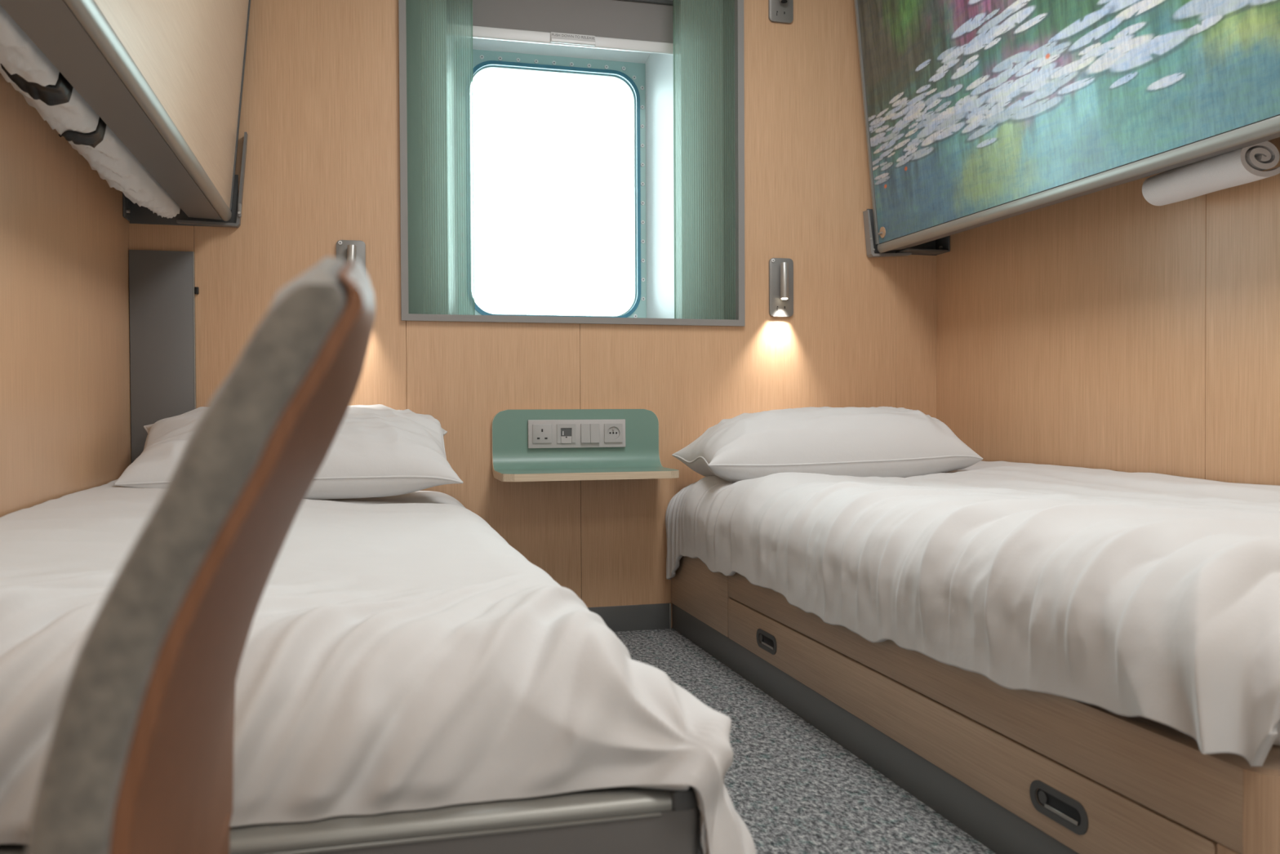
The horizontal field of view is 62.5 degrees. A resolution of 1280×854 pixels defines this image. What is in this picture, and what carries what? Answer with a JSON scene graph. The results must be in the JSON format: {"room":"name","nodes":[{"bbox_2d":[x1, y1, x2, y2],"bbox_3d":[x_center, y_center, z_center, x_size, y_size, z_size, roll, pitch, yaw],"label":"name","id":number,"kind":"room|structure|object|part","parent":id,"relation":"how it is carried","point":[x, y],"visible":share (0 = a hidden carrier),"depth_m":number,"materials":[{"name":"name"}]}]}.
{"room":"ship cabin","nodes":[
{"label":"ship cabin","id":0,"kind":"room"},
{"bbox_2d":[0,72,131,517],"bbox_3d":[-0.880,-0.446,0.895,0.050,2.200,3.950,-1,1,-15],"label":"wall","id":1,"kind":"structure","parent":0,"point":[65,426],"depth_m":2.13,"materials":[{"name":"brown wood"}]},
{"bbox_3d":[-1.078,-0.459,1.733,0.004,2.200,1.170,-1,1,-15],"label":"panel","id":2,"kind":"part","parent":1,"relation":"part of","materials":[{"name":"brown wood"}]},
{"bbox_3d":[-1.296,-0.471,2.554,0.004,2.200,0.528,-1,1,-15],"label":"panel","id":3,"kind":"part","parent":1,"relation":"part of","materials":[{"name":"brown wood"}]},
{"bbox_2d":[128,0,936,627],"bbox_3d":[-0.206,-0.486,3.142,2.503,2.200,0.050,-1,1,-15],"label":"wall","id":4,"kind":"structure","parent":0,"point":[319,116],"depth_m":3.13,"materials":[{"name":"brown wood"}]},
{"bbox_2d":[0,0,250,221],"bbox_3d":[-0.856,-0.970,1.848,0.189,0.864,2.038,-1,1,-15],"label":"upper berth","id":5,"kind":"object","parent":4,"relation":"attached to","point":[166,77],"visible":1,"depth_m":1.96,"materials":[{"name":"grey paint"}]},
{"bbox_2d":[0,4,180,218],"bbox_3d":[-1.015,-0.605,1.801,0.140,0.222,1.915,-1,1,-15],"label":"bedding","id":6,"kind":"object","parent":5,"relation":"on","point":[23,64],"visible":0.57,"depth_m":1.82,"materials":[{"name":"white fabric"}]},
{"bbox_3d":[-0.851,-0.552,1.858,0.024,0.029,2.020,-1,1,-15],"label":"edge moulding","id":7,"kind":"part","parent":5,"relation":"part of","materials":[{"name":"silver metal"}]},
{"bbox_3d":[-1.110,-0.999,2.829,0.179,0.834,0.010,-1,1,-15],"label":"frame","id":8,"kind":"part","parent":5,"relation":"part of","materials":[{"name":"grey metal"}]},
{"bbox_3d":[-1.298,-0.475,2.829,0.191,2.200,0.004,-1,1,-15],"label":"panel","id":9,"kind":"part","parent":4,"relation":"part of","materials":[{"name":"brown wood"}]},
{"bbox_2d":[128,249,199,462],"bbox_3d":[-1.273,0.032,2.834,0.170,1.006,0.014,-1,1,-15],"label":"panel","id":10,"kind":"object","parent":4,"relation":"attached to","point":[162,290],"visible":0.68,"depth_m":2.82,"materials":[{"name":"grey paint"}]},
{"bbox_2d":[122,132,248,227],"bbox_3d":[-1.206,-0.668,2.810,0.301,0.254,0.074,-1,1,-15],"label":"bracket","id":11,"kind":"object","parent":4,"relation":"attached to","point":[132,212],"visible":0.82,"depth_m":2.84,"materials":[{"name":"grey metal"}]},
{"bbox_3d":[-1.348,-0.610,2.769,0.005,0.128,0.068,-1,1,-15],"label":"plate","id":12,"kind":"part","parent":11,"relation":"part of","materials":[{"name":"grey metal"}]},
{"bbox_3d":[-1.226,-0.614,2.841,0.273,0.143,0.005,-1,1,-15],"label":"wall plate","id":13,"kind":"part","parent":11,"relation":"part of","materials":[{"name":"grey metal"}]},
{"bbox_3d":[-0.936,-0.479,2.925,0.558,2.200,0.004,-1,1,-15],"label":"panel","id":14,"kind":"part","parent":4,"relation":"part of","materials":[{"name":"brown wood"}]},
{"bbox_2d":[336,240,365,271],"bbox_3d":[-0.804,-0.429,2.935,0.079,0.185,0.045,-1,1,-15],"label":"reading lamp","id":15,"kind":"object","parent":4,"relation":"attached to","point":[346,250],"visible":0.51,"depth_m":2.94,"materials":[{"name":"grey metal"}]},
{"bbox_3d":[-0.420,0.151,3.071,0.503,0.930,0.004,-1,1,-15],"label":"panel","id":16,"kind":"part","parent":4,"relation":"part of","materials":[{"name":"brown wood"}]},
{"bbox_2d":[398,0,745,326],"bbox_3d":[-0.242,-0.859,3.345,1.031,1.100,0.499,-1,1,-15],"label":"window","id":17,"kind":"structure","parent":4,"relation":"in","point":[647,78],"depth_m":3.48,"materials":[{"name":"grey"}]},
{"bbox_2d":[405,0,475,315],"bbox_3d":[-0.583,-0.849,3.051,0.198,1.052,0.043,0,1,-1],"label":"sheer curtain","id":18,"kind":"object","parent":17,"relation":"hanging from","point":[440,73],"visible":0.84,"depth_m":3.05,"materials":[{"name":"teal fabric"}]},
{"bbox_3d":[-0.294,-0.797,3.537,0.715,0.950,0.006,-1,1,-15],"label":"porthole plate","id":19,"kind":"part","parent":17,"relation":"part of","materials":[{"name":"white glass"}]},
{"bbox_2d":[472,0,673,54],"bbox_3d":[-0.232,-1.261,3.268,0.751,0.166,0.072,-1,1,-15],"label":"roller blind","id":20,"kind":"object","parent":17,"relation":"attached to","point":[630,25],"visible":0.99,"depth_m":3.26,"materials":[{"name":"grey fabric"}]},
{"bbox_2d":[672,0,735,319],"bbox_3d":[0.197,-0.856,3.248,0.192,1.052,0.019,0,1,-10],"label":"sheer curtain","id":21,"kind":"object","parent":17,"relation":"hanging from","point":[704,180],"visible":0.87,"depth_m":3.25,"materials":[{"name":"teal fabric"}]},
{"bbox_2d":[491,408,679,481],"bbox_3d":[-0.157,0.046,3.011,0.502,0.194,0.248,-1,1,-15],"label":"shelf","id":22,"kind":"object","parent":4,"relation":"attached to","point":[512,459],"visible":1,"depth_m":3.08,"materials":[{"name":"teal wood"}]},
{"bbox_2d":[527,419,625,448],"bbox_3d":[-0.184,0.020,3.106,0.292,0.083,0.017,-1,1,-15],"label":"panel","id":23,"kind":"object","parent":22,"relation":"attached to","point":[542,433],"visible":1,"depth_m":3.10,"materials":[{"name":"grey plastic"}]},
{"bbox_2d":[532,423,551,443],"bbox_3d":[-0.285,0.020,3.077,0.056,0.056,0.004,-1,1,-15],"label":"socket","id":24,"kind":"object","parent":23,"relation":"attached to","point":[541,433],"depth_m":3.07,"materials":[{"name":"grey plastic"}]},
{"bbox_2d":[556,423,575,443],"bbox_3d":[-0.216,0.019,3.095,0.056,0.056,0.004,-1,1,-15],"label":"socket","id":25,"kind":"object","parent":23,"relation":"attached to","point":[566,433],"depth_m":3.09,"materials":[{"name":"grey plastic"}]},
{"bbox_2d":[580,423,590,442],"bbox_3d":[-0.160,0.018,3.108,0.027,0.056,0.008,-1,1,-15],"label":"rocker switch","id":26,"kind":"object","parent":23,"relation":"attached to","point":[584,428],"depth_m":3.11,"materials":[{"name":"grey plastic"}]},
{"bbox_2d":[590,423,599,442],"bbox_3d":[-0.133,0.018,3.115,0.027,0.056,0.008,-1,1,-15],"label":"rocker switch","id":27,"kind":"object","parent":23,"relation":"attached to","point":[594,428],"depth_m":3.11,"materials":[{"name":"grey plastic"}]},
{"bbox_2d":[604,423,622,442],"bbox_3d":[-0.079,0.018,3.131,0.056,0.056,0.004,-1,1,-15],"label":"socket","id":28,"kind":"object","parent":23,"relation":"attached to","point":[613,433],"depth_m":3.13,"materials":[{"name":"grey plastic"}]},
{"bbox_2d":[587,603,671,631],"bbox_3d":[-0.630,0.580,3.013,1.498,0.076,0.012,-1,1,-15],"label":"baseboard","id":29,"kind":"structure","parent":4,"relation":"attached to","point":[643,616],"depth_m":3.17,"materials":[{"name":"grey metal"}]},
{"bbox_3d":[0.321,-0.490,3.258,1.034,2.200,0.004,-1,1,-15],"label":"panel","id":30,"kind":"part","parent":4,"relation":"part of","materials":[{"name":"brown wood"}]},
{"bbox_2d":[768,0,793,23],"bbox_3d":[0.441,-1.345,3.251,0.079,0.182,0.045,-1,1,-15],"label":"reading lamp","id":31,"kind":"object","parent":4,"relation":"attached to","point":[779,11],"visible":1,"depth_m":3.26,"materials":[{"name":"grey metal"}]},
{"bbox_2d":[768,257,793,316],"bbox_3d":[0.444,-0.434,3.265,0.079,0.181,0.045,-1,1,-15],"label":"reading lamp","id":32,"kind":"object","parent":4,"relation":"attached to","point":[780,269],"visible":1,"depth_m":3.27,"materials":[{"name":"grey metal"}]},
{"bbox_2d":[862,208,950,257],"bbox_3d":[0.844,-0.617,3.348,0.263,0.155,0.084,-1,1,-15],"label":"bracket","id":33,"kind":"object","parent":4,"relation":"attached to","point":[935,247],"visible":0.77,"depth_m":3.35,"materials":[{"name":"grey metal"}]},
{"bbox_3d":[0.897,-0.558,3.360,0.144,0.005,0.078,-1,1,-15],"label":"plate","id":34,"kind":"part","parent":33,"relation":"part of","materials":[{"name":"grey metal"}]},
{"bbox_3d":[0.969,-0.621,3.378,0.005,0.129,0.078,-1,1,-15],"label":"plate","id":35,"kind":"part","parent":33,"relation":"part of","materials":[{"name":"grey metal"}]},
{"bbox_2d":[853,0,1279,253],"bbox_3d":[1.007,-0.976,2.338,0.176,0.886,2.033,-1,1,-15],"label":"upper berth","id":36,"kind":"object","parent":33,"relation":"attached to","point":[978,113],"visible":1,"depth_m":2.49,"materials":[{"name":"multicoloured paint"}]},
{"bbox_3d":[0.744,-1.004,3.315,0.168,0.858,0.010,-1,1,-15],"label":"frame","id":37,"kind":"part","parent":36,"relation":"part of","materials":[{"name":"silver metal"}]},
{"bbox_2d":[878,226,885,237],"bbox_3d":[0.754,-0.606,3.282,0.010,0.034,0.036,-1,1,-15],"label":"knob","id":38,"kind":"object","parent":36,"relation":"on","point":[882,230],"depth_m":3.28,"materials":[{"name":"gold metal"}]},
{"bbox_3d":[1.016,-0.547,2.350,0.024,0.027,2.015,-1,1,-15],"label":"edge moulding","id":39,"kind":"part","parent":36,"relation":"part of","materials":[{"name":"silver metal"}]},
{"bbox_3d":[1.061,-0.573,2.361,0.067,0.064,2.015,-1,1,-15],"label":"rail","id":40,"kind":"part","parent":36,"relation":"part of","materials":[{"name":"grey paint"}]},
{"bbox_2d":[1142,141,1279,205],"bbox_3d":[1.186,-0.529,2.222,0.113,0.073,0.311,-1,1,-15],"label":"bedding","id":41,"kind":"object","parent":36,"relation":"attached to","point":[1245,165],"visible":0.98,"depth_m":2.15,"materials":[{"name":"white fabric"}]},
{"bbox_3d":[0.906,-0.495,3.413,0.174,2.200,0.004,-1,1,-15],"label":"panel","id":42,"kind":"part","parent":4,"relation":"part of","materials":[{"name":"brown wood"}]},
{"bbox_2d":[613,627,995,853],"bbox_3d":[0.311,0.668,1.227,2.503,0.050,4.050,-1,1,-15],"label":"floor","id":43,"kind":"structure","parent":0,"point":[795,789],"depth_m":1.86,"materials":[{"name":"carpet"}]},
{"bbox_2d":[26,256,375,853],"bbox_3d":[-0.389,0.289,0.517,0.508,0.739,0.360,-1,1,-15],"label":"upholstered chair","id":44,"kind":"object","parent":43,"relation":"on","point":[139,759],"visible":1,"depth_m":0.39,"materials":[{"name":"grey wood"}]},
{"bbox_2d":[0,786,697,853],"bbox_3d":[-0.644,0.436,1.908,0.902,0.400,2.098,-1,1,-15],"label":"bed","id":45,"kind":"object","parent":43,"relation":"on","point":[615,820],"visible":0.26,"depth_m":0.97,"materials":[{"name":"grey metal"}]},
{"bbox_2d":[0,479,755,853],"bbox_3d":[-0.608,0.331,1.897,0.966,0.404,2.120,-1,1,-15],"label":"duvet","id":46,"kind":"object","parent":45,"relation":"on","point":[400,654],"visible":0.8,"depth_m":1.00,"materials":[{"name":"white fabric"}]},
{"bbox_2d":[114,404,462,499],"bbox_3d":[-0.866,0.058,2.679,0.792,0.233,0.410,-1,1,-15],"label":"pillow","id":47,"kind":"object","parent":46,"relation":"on","point":[377,450],"visible":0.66,"depth_m":2.58,"materials":[{"name":"white fabric"}]},
{"bbox_2d":[671,555,1279,853],"bbox_3d":[0.806,0.409,2.263,0.902,0.430,2.185,-1,1,-15],"label":"bed","id":48,"kind":"object","parent":43,"relation":"on","point":[1019,771],"visible":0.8,"depth_m":1.58,"materials":[{"name":"brown wood"}]},
{"bbox_3d":[0.169,0.437,2.958,0.020,0.200,0.512,-1,1,-15],"label":"panel","id":49,"kind":"part","parent":48,"relation":"part of","materials":[{"name":"brown wood"}]},
{"bbox_2d":[759,633,773,648],"bbox_3d":[0.294,0.497,2.447,0.001,0.023,0.098,-1,1,-15],"label":"handle","id":50,"kind":"object","parent":48,"relation":"on","point":[766,640],"depth_m":2.44,"materials":[{"name":"black plastic"}]},
{"bbox_3d":[0.293,0.497,2.447,0.003,0.043,0.122,-1,1,-15],"label":"pull handle","id":51,"kind":"part","parent":48,"relation":"part of","materials":[{"name":"grey metal"}]},
{"bbox_2d":[665,460,1279,766],"bbox_3d":[0.794,0.284,2.228,0.955,0.368,2.210,-1,1,-15],"label":"duvet","id":52,"kind":"object","parent":48,"relation":"on","point":[1155,597],"visible":0.97,"depth_m":1.52,"materials":[{"name":"white fabric"}]},
{"bbox_2d":[671,406,982,482],"bbox_3d":[0.525,0.050,3.047,0.794,0.217,0.404,0,1,-12],"label":"pillow","id":53,"kind":"object","parent":52,"relation":"on","point":[883,442],"visible":0.85,"depth_m":2.90,"materials":[{"name":"white fabric"}]},
{"bbox_3d":[0.439,0.501,1.937,0.020,0.103,1.593,-1,1,-15],"label":"drawer","id":54,"kind":"part","parent":48,"relation":"part of","materials":[{"name":"brown wood"}]},
{"bbox_3d":[0.564,0.512,1.424,0.003,0.043,0.121,-1,1,-15],"label":"pull handle","id":55,"kind":"part","parent":48,"relation":"part of","materials":[{"name":"grey metal"}]},
{"bbox_2d":[1036,788,1080,826],"bbox_3d":[0.565,0.512,1.424,0.001,0.023,0.097,-1,1,-15],"label":"handle","id":56,"kind":"object","parent":48,"relation":"on","point":[1062,808],"depth_m":1.42,"materials":[{"name":"black plastic"}]},
{"bbox_3d":[0.664,0.464,1.127,0.039,0.200,0.090,-1,1,-45],"label":"corner post","id":57,"kind":"part","parent":48,"relation":"part of","materials":[{"name":"brown wood"}]},
{"bbox_3d":[0.824,0.268,2.278,0.842,0.150,2.110,-1,1,-15],"label":"mattress","id":58,"kind":"part","parent":48,"relation":"part of","materials":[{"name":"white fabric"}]},
{"bbox_2d":[936,137,1279,485],"bbox_3d":[1.491,-0.468,1.523,0.050,2.200,3.950,-1,1,-15],"label":"wall","id":59,"kind":"structure","parent":0,"point":[1111,328],"depth_m":2.59,"materials":[{"name":"brown wood"}]},
{"bbox_3d":[1.108,-0.488,2.879,0.004,2.200,1.130,-1,1,-15],"label":"panel","id":60,"kind":"part","parent":59,"relation":"part of","materials":[{"name":"brown wood"}]},
{"bbox_3d":[1.403,-0.471,1.768,0.004,2.200,1.168,-1,1,-15],"label":"panel","id":61,"kind":"part","parent":59,"relation":"part of","materials":[{"name":"brown wood"}]}
]}

